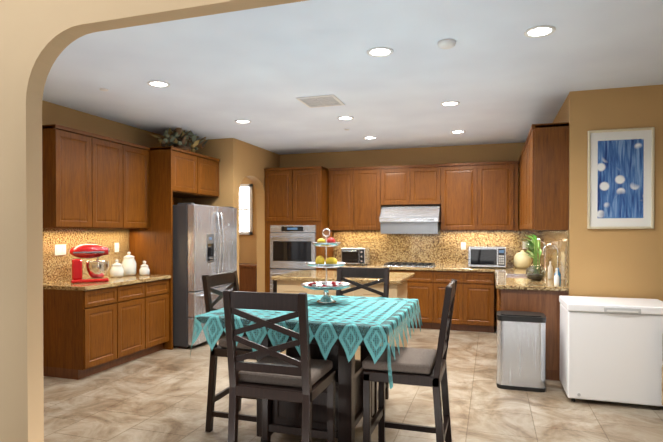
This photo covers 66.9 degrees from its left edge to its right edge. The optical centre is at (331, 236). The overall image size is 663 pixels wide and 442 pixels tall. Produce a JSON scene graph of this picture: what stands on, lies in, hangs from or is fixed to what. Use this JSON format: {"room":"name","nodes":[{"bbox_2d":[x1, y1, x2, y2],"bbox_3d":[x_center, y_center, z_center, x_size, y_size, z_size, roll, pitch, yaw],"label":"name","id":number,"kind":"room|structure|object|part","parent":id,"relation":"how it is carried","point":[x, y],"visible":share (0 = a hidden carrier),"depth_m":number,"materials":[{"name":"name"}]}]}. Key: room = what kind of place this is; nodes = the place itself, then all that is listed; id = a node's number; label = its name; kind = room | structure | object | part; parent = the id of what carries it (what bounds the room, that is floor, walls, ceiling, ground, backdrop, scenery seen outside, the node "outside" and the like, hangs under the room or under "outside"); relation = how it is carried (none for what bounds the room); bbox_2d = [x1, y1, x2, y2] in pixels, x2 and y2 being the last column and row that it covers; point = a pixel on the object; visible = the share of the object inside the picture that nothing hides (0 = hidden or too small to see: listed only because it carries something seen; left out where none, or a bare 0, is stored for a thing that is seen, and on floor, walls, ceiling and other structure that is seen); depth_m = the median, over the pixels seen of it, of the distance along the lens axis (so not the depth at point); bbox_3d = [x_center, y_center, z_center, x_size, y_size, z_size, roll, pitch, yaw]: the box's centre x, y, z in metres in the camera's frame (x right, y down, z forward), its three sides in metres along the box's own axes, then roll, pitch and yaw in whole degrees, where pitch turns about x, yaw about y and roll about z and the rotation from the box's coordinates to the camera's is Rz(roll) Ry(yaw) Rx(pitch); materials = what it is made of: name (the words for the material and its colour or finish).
{"room":"kitchen","nodes":[
{"label":"kitchen","id":0,"kind":"room"},
{"bbox_2d":[42,100,182,204],"bbox_3d":[-2.954,0.005,5.420,0.150,2.800,4.670,0,1,18],"label":"wall","id":1,"kind":"structure","parent":0,"point":[52,113],"depth_m":5.86,"materials":[{"name":"paint"}]},
{"bbox_2d":[42,124,93,227],"bbox_3d":[-2.778,-0.583,5.171,0.328,1.000,0.472,0,1,18],"label":"upper cabinet","id":2,"kind":"object","parent":1,"relation":"attached to","point":[93,180],"depth_m":5.04,"materials":[{"name":"brown wood"}]},
{"bbox_2d":[43,228,128,283],"bbox_3d":[-2.782,0.197,5.676,0.019,0.570,1.416,0,1,18],"label":"backsplash","id":3,"kind":"structure","parent":1,"relation":"attached to","point":[59,267],"depth_m":5.49,"materials":[{"name":"beige tile"}]},
{"bbox_2d":[55,244,65,255],"bbox_3d":[-2.876,0.146,5.329,0.009,0.114,0.145,0,1,18],"label":"electrical outlet","id":4,"kind":"object","parent":3,"relation":"attached to","point":[60,249],"visible":1,"depth_m":5.33,"materials":[{"name":"white plastic"}]},
{"bbox_2d":[115,243,118,251],"bbox_3d":[-2.621,0.138,6.129,0.009,0.114,0.075,0,1,18],"label":"electrical outlet","id":5,"kind":"object","parent":3,"relation":"attached to","point":[116,247],"visible":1,"depth_m":6.13,"materials":[{"name":"white plastic"}]},
{"bbox_2d":[94,134,125,227],"bbox_3d":[-2.635,-0.587,5.621,0.328,1.000,0.472,0,1,18],"label":"upper cabinet","id":6,"kind":"object","parent":1,"relation":"attached to","point":[109,153],"depth_m":5.59,"materials":[{"name":"brown wood"}]},
{"bbox_2d":[126,142,149,227],"bbox_3d":[-2.492,-0.592,6.071,0.328,1.000,0.472,0,1,18],"label":"upper cabinet","id":7,"kind":"object","parent":1,"relation":"attached to","point":[137,156],"depth_m":6.03,"materials":[{"name":"brown wood"}]},
{"bbox_2d":[0,0,306,441],"bbox_3d":[0.062,0.038,1.961,8.000,2.800,0.090,0,1,18],"label":"wall","id":8,"kind":"structure","parent":0,"point":[37,37],"depth_m":2.42,"materials":[{"name":"paint"}]},
{"bbox_2d":[183,138,238,282],"bbox_3d":[-2.673,-0.017,7.703,2.700,2.800,0.150,0,1,18],"label":"wall","id":9,"kind":"structure","parent":0,"point":[225,151],"depth_m":7.27,"materials":[{"name":"paint"}]},
{"bbox_2d":[238,140,279,291],"bbox_3d":[-1.207,-0.021,8.101,0.150,2.800,1.500,0,1,18],"label":"wall","id":10,"kind":"structure","parent":0,"point":[254,161],"depth_m":8.20,"materials":[{"name":"paint"}]},
{"bbox_2d":[42,0,662,154],"bbox_3d":[-0.386,-1.425,3.339,9.700,0.100,10.350,0,1,18],"label":"ceiling","id":11,"kind":"structure","parent":0,"point":[497,74],"depth_m":4.16,"materials":[{"name":"paint"}]},
{"bbox_2d":[147,81,169,87],"bbox_3d":[-1.571,-1.382,4.562,0.200,0.009,0.200,0,1,18],"label":"recessed light","id":12,"kind":"object","parent":11,"relation":"in","point":[160,84],"visible":1,"depth_m":4.56,"materials":[{"name":"white plastic"}]},
{"bbox_2d":[235,119,250,123],"bbox_3d":[-1.075,-1.397,6.115,0.200,0.009,0.200,0,1,18],"label":"recessed light","id":13,"kind":"object","parent":11,"relation":"in","point":[241,121],"visible":1,"depth_m":6.12,"materials":[{"name":"white plastic"}]},
{"bbox_2d":[296,94,344,107],"bbox_3d":[-0.108,-1.384,5.166,0.400,0.015,0.400,0,1,18],"label":"ceiling vent","id":14,"kind":"object","parent":11,"relation":"in","point":[321,101],"visible":1,"depth_m":5.13,"materials":[{"name":"white plastic"}]},
{"bbox_2d":[337,116,353,119],"bbox_3d":[0.167,-1.395,5.929,0.200,0.009,0.200,0,1,18],"label":"recessed light","id":15,"kind":"object","parent":11,"relation":"in","point":[345,118],"visible":0.96,"depth_m":5.93,"materials":[{"name":"white plastic"}]},
{"bbox_2d":[364,136,376,138],"bbox_3d":[0.555,-1.407,7.180,0.200,0.009,0.200,0,1,18],"label":"recessed light","id":16,"kind":"object","parent":11,"relation":"in","point":[370,137],"visible":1,"depth_m":7.16,"materials":[{"name":"white plastic"}]},
{"bbox_2d":[367,47,392,56],"bbox_3d":[0.363,-1.374,3.746,0.200,0.009,0.200,0,1,18],"label":"recessed light","id":17,"kind":"object","parent":11,"relation":"in","point":[379,51],"visible":1,"depth_m":3.74,"materials":[{"name":"white plastic"}]},
{"bbox_2d":[438,39,455,48],"bbox_3d":[0.818,-1.359,3.559,0.130,0.034,0.130,0,1,18],"label":"smoke detector","id":18,"kind":"object","parent":11,"relation":"attached to","point":[446,43],"visible":1,"depth_m":3.52,"materials":[{"name":"white plastic"}]},
{"bbox_2d":[441,101,459,105],"bbox_3d":[1.244,-1.388,5.260,0.200,0.009,0.200,0,1,18],"label":"recessed light","id":19,"kind":"object","parent":11,"relation":"in","point":[450,103],"visible":0.98,"depth_m":5.25,"materials":[{"name":"white plastic"}]},
{"bbox_2d":[450,130,464,133],"bbox_3d":[1.699,-1.403,6.752,0.200,0.009,0.200,0,1,18],"label":"recessed light","id":20,"kind":"object","parent":11,"relation":"in","point":[458,131],"visible":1,"depth_m":6.73,"materials":[{"name":"white plastic"}]},
{"bbox_2d":[524,25,555,37],"bbox_3d":[1.396,-1.370,3.365,0.200,0.009,0.200,0,1,18],"label":"recessed light","id":21,"kind":"object","parent":11,"relation":"in","point":[540,31],"visible":1,"depth_m":3.36,"materials":[{"name":"white plastic"}]},
{"bbox_2d":[43,326,662,441],"bbox_3d":[-0.386,1.474,3.367,9.700,0.100,10.350,0,1,18],"label":"floor","id":22,"kind":"structure","parent":0,"point":[159,396],"depth_m":4.13,"materials":[{"name":"tile"}]},
{"bbox_2d":[43,288,118,379],"bbox_3d":[-2.628,0.967,5.199,0.607,0.880,0.449,0,1,18],"label":"base cabinet","id":23,"kind":"object","parent":22,"relation":"on","point":[90,328],"depth_m":5.00,"materials":[{"name":"brown wood"}]},
{"bbox_2d":[43,274,170,291],"bbox_3d":[-2.481,0.503,5.605,0.638,0.040,1.372,0,1,18],"label":"countertop","id":24,"kind":"structure","parent":23,"relation":"on","point":[64,285],"depth_m":5.24,"materials":[{"name":"beige stone"}]},
{"bbox_2d":[69,244,108,282],"bbox_3d":[-2.578,0.283,5.348,0.393,0.403,0.400,0,1,18],"label":"stand mixer","id":25,"kind":"object","parent":24,"relation":"on","point":[97,269],"visible":1,"depth_m":5.28,"materials":[{"name":"red enameled metal"},{"name":"stainless steel"}]},
{"bbox_2d":[110,259,123,277],"bbox_3d":[-2.511,0.375,5.876,0.150,0.208,0.150,0,1,18],"label":"ceramic canister","id":26,"kind":"object","parent":24,"relation":"on","point":[115,271],"visible":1,"depth_m":5.83,"materials":[{"name":"white ceramic"}]},
{"bbox_2d":[121,252,135,275],"bbox_3d":[-2.467,0.333,6.113,0.170,0.288,0.170,0,1,18],"label":"ceramic canister","id":27,"kind":"object","parent":24,"relation":"on","point":[129,268],"visible":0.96,"depth_m":6.05,"materials":[{"name":"white ceramic"}]},
{"bbox_2d":[139,261,149,275],"bbox_3d":[-2.284,0.388,6.129,0.120,0.178,0.120,0,1,18],"label":"ceramic jar","id":28,"kind":"object","parent":24,"relation":"on","point":[144,271],"visible":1,"depth_m":6.09,"materials":[{"name":"white ceramic"}]},
{"bbox_2d":[119,284,146,364],"bbox_3d":[-2.491,0.963,5.627,0.607,0.880,0.450,0,1,18],"label":"base cabinet","id":29,"kind":"object","parent":22,"relation":"on","point":[132,297],"depth_m":5.56,"materials":[{"name":"brown wood"}]},
{"bbox_2d":[147,280,168,354],"bbox_3d":[-2.355,0.959,6.055,0.607,0.880,0.448,0,1,18],"label":"base cabinet","id":30,"kind":"object","parent":22,"relation":"on","point":[157,290],"depth_m":5.98,"materials":[{"name":"brown wood"}]},
{"bbox_2d":[129,146,219,349],"bbox_3d":[-2.092,0.141,6.814,0.642,2.500,1.167,0,1,18],"label":"cabinet","id":31,"kind":"object","parent":22,"relation":"on","point":[175,172],"visible":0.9,"depth_m":6.24,"materials":[{"name":"brown wood"}]},
{"bbox_2d":[153,128,208,151],"bbox_3d":[-2.012,-1.312,6.672,0.477,0.408,0.834,0,1,18],"label":"decor","id":32,"kind":"object","parent":31,"relation":"on","point":[180,138],"visible":0.92,"depth_m":6.59,"materials":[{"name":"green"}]},
{"bbox_2d":[173,203,236,348],"bbox_3d":[-1.905,0.487,6.794,0.978,1.810,1.085,0,1,18],"label":"refrigerator","id":33,"kind":"object","parent":22,"relation":"on","point":[204,239],"visible":0.56,"depth_m":6.24,"materials":[{"name":"grey metal"}]},
{"bbox_2d":[202,270,286,431],"bbox_3d":[-0.618,0.850,3.797,0.537,1.143,0.472,0,1,18],"label":"chair","id":34,"kind":"object","parent":22,"relation":"on","point":[208,282],"visible":0.29,"depth_m":3.64,"materials":[{"name":"brown wood"}]},
{"bbox_2d":[239,263,256,291],"bbox_3d":[-1.687,0.928,8.778,1.070,0.890,0.480,0,1,18],"label":"sideboard","id":35,"kind":"object","parent":22,"relation":"on","point":[247,277],"visible":0.12,"depth_m":8.46,"materials":[{"name":"brown wood"}]},
{"bbox_2d":[223,290,334,441],"bbox_3d":[-0.278,0.859,2.876,0.472,1.143,0.537,0,1,18],"label":"chair","id":36,"kind":"object","parent":22,"relation":"on","point":[305,380],"visible":0.96,"depth_m":2.69,"materials":[{"name":"brown wood"}]},
{"bbox_2d":[264,166,333,292],"bbox_3d":[-0.532,0.136,8.339,0.987,2.482,0.633,0,1,18],"label":"tall cabinet","id":37,"kind":"object","parent":22,"relation":"on","point":[296,195],"visible":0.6,"depth_m":8.05,"materials":[{"name":"brown wood"}]},
{"bbox_2d":[270,225,315,292],"bbox_3d":[-0.549,0.475,8.291,0.777,1.305,0.668,0,1,18],"label":"wall oven","id":38,"kind":"object","parent":37,"relation":"in","point":[292,248],"visible":0.62,"depth_m":8.03,"materials":[{"name":"silver metal"}]},
{"bbox_2d":[197,295,416,441],"bbox_3d":[-0.091,0.966,3.630,1.240,0.908,1.240,0,1,18],"label":"dining table","id":39,"kind":"object","parent":22,"relation":"on","point":[348,395],"visible":0.31,"depth_m":3.33,"materials":[{"name":"brown wood"}]},
{"bbox_2d":[190,294,421,388],"bbox_3d":[-0.086,0.783,3.620,1.312,0.554,1.320,0,1,18],"label":"tablecloth","id":40,"kind":"object","parent":39,"relation":"on","point":[197,324],"visible":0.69,"depth_m":3.12,"materials":[{"name":"teal fabric"}]},
{"bbox_2d":[301,228,351,303],"bbox_3d":[-0.039,0.222,3.816,0.388,0.563,0.388,0,1,18],"label":"tiered stand","id":41,"kind":"object","parent":40,"relation":"on","point":[326,286],"visible":1,"depth_m":3.75,"materials":[{"name":"silver metal"},{"name":"glass"}]},
{"bbox_2d":[323,268,336,270],"bbox_3d":[0.158,0.939,8.141,0.429,0.880,0.607,0,1,18],"label":"base cabinet","id":42,"kind":"object","parent":22,"relation":"on","point":[324,269],"depth_m":7.88,"materials":[{"name":"brown wood"}]},
{"bbox_2d":[277,282,406,359],"bbox_3d":[0.146,0.960,6.135,1.460,0.875,0.741,0,1,18],"label":"kitchen island","id":43,"kind":"object","parent":22,"relation":"on","point":[291,282],"depth_m":5.79,"materials":[{"name":"stone"}]},
{"bbox_2d":[271,270,414,285],"bbox_3d":[0.182,0.499,6.241,1.550,0.045,1.070,0,1,18],"label":"island countertop","id":44,"kind":"structure","parent":43,"relation":"on","point":[303,275],"depth_m":5.91,"materials":[{"name":"beige stone"}]},
{"bbox_2d":[336,267,389,417],"bbox_3d":[0.203,0.846,4.221,0.472,1.143,0.537,0,1,18],"label":"chair","id":45,"kind":"object","parent":22,"relation":"on","point":[356,272],"visible":0.19,"depth_m":4.41,"materials":[{"name":"brown wood"}]},
{"bbox_2d":[362,279,456,441],"bbox_3d":[0.504,0.856,3.177,0.537,1.143,0.472,0,1,18],"label":"chair","id":46,"kind":"object","parent":22,"relation":"on","point":[418,366],"visible":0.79,"depth_m":3.03,"materials":[{"name":"brown wood"}]},
{"bbox_2d":[403,271,434,328],"bbox_3d":[1.385,0.943,7.750,0.429,0.880,0.607,0,1,18],"label":"base cabinet","id":47,"kind":"object","parent":22,"relation":"on","point":[421,287],"depth_m":7.44,"materials":[{"name":"brown wood"}]},
{"bbox_2d":[435,271,462,330],"bbox_3d":[1.794,0.944,7.620,0.430,0.880,0.607,0,1,18],"label":"base cabinet","id":48,"kind":"object","parent":22,"relation":"on","point":[442,278],"depth_m":7.34,"materials":[{"name":"brown wood"}]},
{"bbox_2d":[463,271,493,332],"bbox_3d":[2.203,0.945,7.489,0.429,0.880,0.607,0,1,18],"label":"base cabinet","id":49,"kind":"object","parent":22,"relation":"on","point":[473,309],"depth_m":7.21,"materials":[{"name":"brown wood"}]},
{"bbox_2d":[343,263,493,270],"bbox_3d":[1.176,0.482,7.797,2.576,0.040,0.637,0,1,18],"label":"countertop","id":50,"kind":"structure","parent":49,"relation":"on","point":[370,265],"depth_m":7.46,"materials":[{"name":"beige stone"}]},
{"bbox_2d":[341,247,369,264],"bbox_3d":[0.382,0.323,8.087,0.390,0.270,0.368,0,1,18],"label":"toaster oven","id":51,"kind":"object","parent":50,"relation":"on","point":[350,255],"visible":0.94,"depth_m":7.95,"materials":[{"name":"silver metal"}]},
{"bbox_2d":[382,262,435,267],"bbox_3d":[1.210,0.439,7.755,0.760,0.045,0.500,0,1,18],"label":"cooktop","id":52,"kind":"object","parent":50,"relation":"in","point":[410,264],"visible":1,"depth_m":7.63,"materials":[{"name":"silver metal"}]},
{"bbox_2d":[468,246,505,267],"bbox_3d":[2.321,0.309,7.485,0.530,0.310,0.398,0,1,18],"label":"microwave","id":53,"kind":"object","parent":50,"relation":"on","point":[486,256],"visible":1,"depth_m":7.30,"materials":[{"name":"silver metal"}]},
{"bbox_2d":[497,274,521,310],"bbox_3d":[2.448,0.955,6.396,0.638,0.880,0.422,0,1,18],"label":"base cabinet","id":54,"kind":"object","parent":22,"relation":"on","point":[507,275],"depth_m":6.32,"materials":[{"name":"brown wood"}]},
{"bbox_2d":[496,311,545,391],"bbox_3d":[1.784,1.069,4.739,0.428,0.685,0.318,0,1,18],"label":"trash can","id":55,"kind":"object","parent":22,"relation":"on","point":[521,350],"visible":1,"depth_m":4.59,"materials":[{"name":"silver metal"}]},
{"bbox_2d":[498,290,568,380],"bbox_3d":[2.059,0.967,5.176,0.638,0.880,0.452,0,1,18],"label":"base cabinet","id":56,"kind":"object","parent":22,"relation":"on","point":[547,302],"depth_m":4.92,"materials":[{"name":"brown wood"}]},
{"bbox_2d":[494,266,568,289],"bbox_3d":[2.392,0.497,6.265,0.667,0.040,2.818,0,1,18],"label":"countertop","id":57,"kind":"structure","parent":56,"relation":"on","point":[502,283],"depth_m":5.27,"materials":[{"name":"beige stone"}]},
{"bbox_2d":[514,250,531,267],"bbox_3d":[2.792,0.336,7.334,0.250,0.260,0.250,0,1,18],"label":"jar","id":58,"kind":"object","parent":57,"relation":"on","point":[522,259],"visible":0.9,"depth_m":7.24,"materials":[{"name":"beige ceramic"}]},
{"bbox_2d":[519,235,545,280],"bbox_3d":[2.182,0.233,5.555,0.353,0.500,0.320,0,1,18],"label":"potted plant","id":59,"kind":"object","parent":57,"relation":"on","point":[535,272],"visible":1,"depth_m":5.47,"materials":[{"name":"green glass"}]},
{"bbox_2d":[526,238,558,276],"bbox_3d":[2.388,0.255,5.622,0.240,0.454,0.934,0,1,10],"label":"faucet","id":60,"kind":"object","parent":57,"relation":"on","point":[544,251],"visible":0.54,"depth_m":5.95,"materials":[{"name":"silver metal"}]},
{"bbox_2d":[548,261,551,278],"bbox_3d":[2.469,0.381,5.663,0.053,0.200,0.053,0,1,6],"label":"bottle","id":61,"kind":"object","parent":57,"relation":"on","point":[550,266],"depth_m":5.64,"materials":[{"name":"white"}]},
{"bbox_2d":[552,267,560,285],"bbox_3d":[2.220,0.403,4.946,0.047,0.170,0.047,0,1,6],"label":"bottle","id":62,"kind":"object","parent":57,"relation":"on","point":[557,278],"depth_m":4.94,"materials":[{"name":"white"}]},
{"bbox_2d":[559,296,662,406],"bbox_3d":[2.484,0.992,4.414,0.822,0.845,0.602,0,1,18],"label":"chest freezer","id":63,"kind":"object","parent":22,"relation":"on","point":[611,349],"visible":1,"depth_m":4.18,"materials":[{"name":"white metal"}]},
{"bbox_2d":[661,365,662,405],"bbox_3d":[2.843,0.948,3.513,0.740,0.950,0.700,0,1,18],"label":"armchair","id":64,"kind":"object","parent":22,"relation":"on","point":[662,386],"visible":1,"depth_m":3.91,"materials":[{"name":"brown wood"}]},
{"bbox_2d":[239,142,524,325],"bbox_3d":[-0.075,-0.026,8.607,7.100,2.800,0.150,0,1,18],"label":"wall","id":65,"kind":"structure","parent":0,"point":[423,156],"depth_m":8.17,"materials":[{"name":"paint"}]},
{"bbox_2d":[239,184,252,234],"bbox_3d":[-1.829,-0.480,9.062,0.880,0.900,0.035,0,1,18],"label":"window","id":66,"kind":"structure","parent":65,"relation":"in","point":[245,209],"depth_m":8.96,"materials":[{"name":"white glass"}]},
{"bbox_2d":[328,169,355,230],"bbox_3d":[0.202,-0.592,8.259,0.434,1.000,0.326,0,1,18],"label":"upper cabinet","id":67,"kind":"object","parent":65,"relation":"attached to","point":[341,182],"depth_m":8.10,"materials":[{"name":"brown wood"}]},
{"bbox_2d":[356,166,383,230],"bbox_3d":[0.616,-0.591,8.127,0.435,1.000,0.326,0,1,18],"label":"upper cabinet","id":68,"kind":"object","parent":65,"relation":"attached to","point":[368,207],"depth_m":7.97,"materials":[{"name":"brown wood"}]},
{"bbox_2d":[379,206,440,233],"bbox_3d":[1.235,-0.251,7.827,0.900,0.425,0.476,0,1,18],"label":"range hood","id":69,"kind":"object","parent":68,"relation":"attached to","point":[412,220],"visible":0.98,"depth_m":7.65,"materials":[{"name":"silver metal"}]},
{"bbox_2d":[380,165,415,206],"bbox_3d":[1.045,-0.787,7.988,0.465,0.605,0.326,0,1,18],"label":"upper cabinet","id":70,"kind":"object","parent":65,"relation":"attached to","point":[395,181],"depth_m":7.83,"materials":[{"name":"brown wood"}]},
{"bbox_2d":[335,231,493,266],"bbox_3d":[1.270,0.184,8.088,2.576,0.550,0.019,0,1,18],"label":"backsplash","id":71,"kind":"structure","parent":65,"relation":"attached to","point":[443,249],"depth_m":8.04,"materials":[{"name":"beige tile"}]},
{"bbox_2d":[461,242,465,249],"bbox_3d":[2.056,0.152,7.821,0.075,0.114,0.009,0,1,18],"label":"electrical outlet","id":72,"kind":"object","parent":71,"relation":"attached to","point":[463,245],"visible":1,"depth_m":7.82,"materials":[{"name":"white plastic"}]},
{"bbox_2d":[412,165,439,204],"bbox_3d":[1.488,-0.786,7.847,0.465,0.605,0.326,0,1,18],"label":"upper cabinet","id":73,"kind":"object","parent":65,"relation":"attached to","point":[425,178],"depth_m":7.69,"materials":[{"name":"brown wood"}]},
{"bbox_2d":[440,162,479,230],"bbox_3d":[1.964,-0.587,7.697,0.535,1.000,0.326,0,1,18],"label":"upper cabinet","id":74,"kind":"object","parent":65,"relation":"attached to","point":[478,196],"depth_m":7.54,"materials":[{"name":"brown wood"}]},
{"bbox_2d":[480,161,517,230],"bbox_3d":[2.491,-0.585,7.529,0.570,1.000,0.326,0,1,18],"label":"upper cabinet","id":75,"kind":"object","parent":65,"relation":"attached to","point":[498,180],"depth_m":7.37,"materials":[{"name":"brown wood"}]},
{"bbox_2d":[495,231,537,265],"bbox_3d":[2.808,0.189,7.597,0.646,0.550,0.019,0,1,18],"label":"backsplash","id":76,"kind":"structure","parent":65,"relation":"attached to","point":[511,240],"depth_m":7.61,"materials":[{"name":"beige tile"}]},
{"bbox_2d":[553,90,586,295],"bbox_3d":[2.787,-0.002,6.146,0.150,2.800,2.800,0,1,18],"label":"wall","id":77,"kind":"structure","parent":0,"point":[573,111],"depth_m":4.81,"materials":[{"name":"paint"}]},
{"bbox_2d":[518,154,521,197],"bbox_3d":[2.804,-0.595,6.990,0.327,1.030,0.481,0,1,18],"label":"upper cabinet","id":78,"kind":"object","parent":77,"relation":"attached to","point":[520,158],"depth_m":7.04,"materials":[{"name":"brown wood"}]},
{"bbox_2d":[519,198,521,229],"bbox_3d":[2.657,-0.591,6.530,0.327,1.030,0.486,0,1,18],"label":"upper cabinet","id":79,"kind":"object","parent":77,"relation":"attached to","point":[520,199],"depth_m":7.02,"materials":[{"name":"brown wood"}]},
{"bbox_2d":[522,142,525,229],"bbox_3d":[2.510,-0.586,6.067,0.327,1.030,0.486,0,1,18],"label":"upper cabinet","id":80,"kind":"object","parent":77,"relation":"attached to","point":[524,148],"depth_m":6.20,"materials":[{"name":"brown wood"}]},
{"bbox_2d":[526,122,568,229],"bbox_3d":[2.213,-0.578,5.136,0.327,1.030,0.496,0,1,18],"label":"upper cabinet","id":81,"kind":"object","parent":77,"relation":"attached to","point":[543,161],"depth_m":4.91,"materials":[{"name":"brown wood"}]},
{"bbox_2d":[538,230,568,285],"bbox_3d":[2.703,0.203,6.173,0.020,0.550,2.797,0,1,18],"label":"backsplash","id":82,"kind":"structure","parent":77,"relation":"attached to","point":[560,238],"depth_m":5.44,"materials":[{"name":"beige tile"}]},
{"bbox_2d":[586,84,662,300],"bbox_3d":[3.690,0.014,4.450,2.600,2.800,0.183,0,1,18],"label":"wall","id":83,"kind":"structure","parent":0,"point":[624,263],"depth_m":4.68,"materials":[{"name":"paint"}]},
{"bbox_3d":[2.695,-0.533,4.682,0.550,0.930,0.030,0,1,18],"label":"picture frame","id":84,"kind":"part","parent":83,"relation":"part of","materials":[{"name":"blue paper"}]}
]}

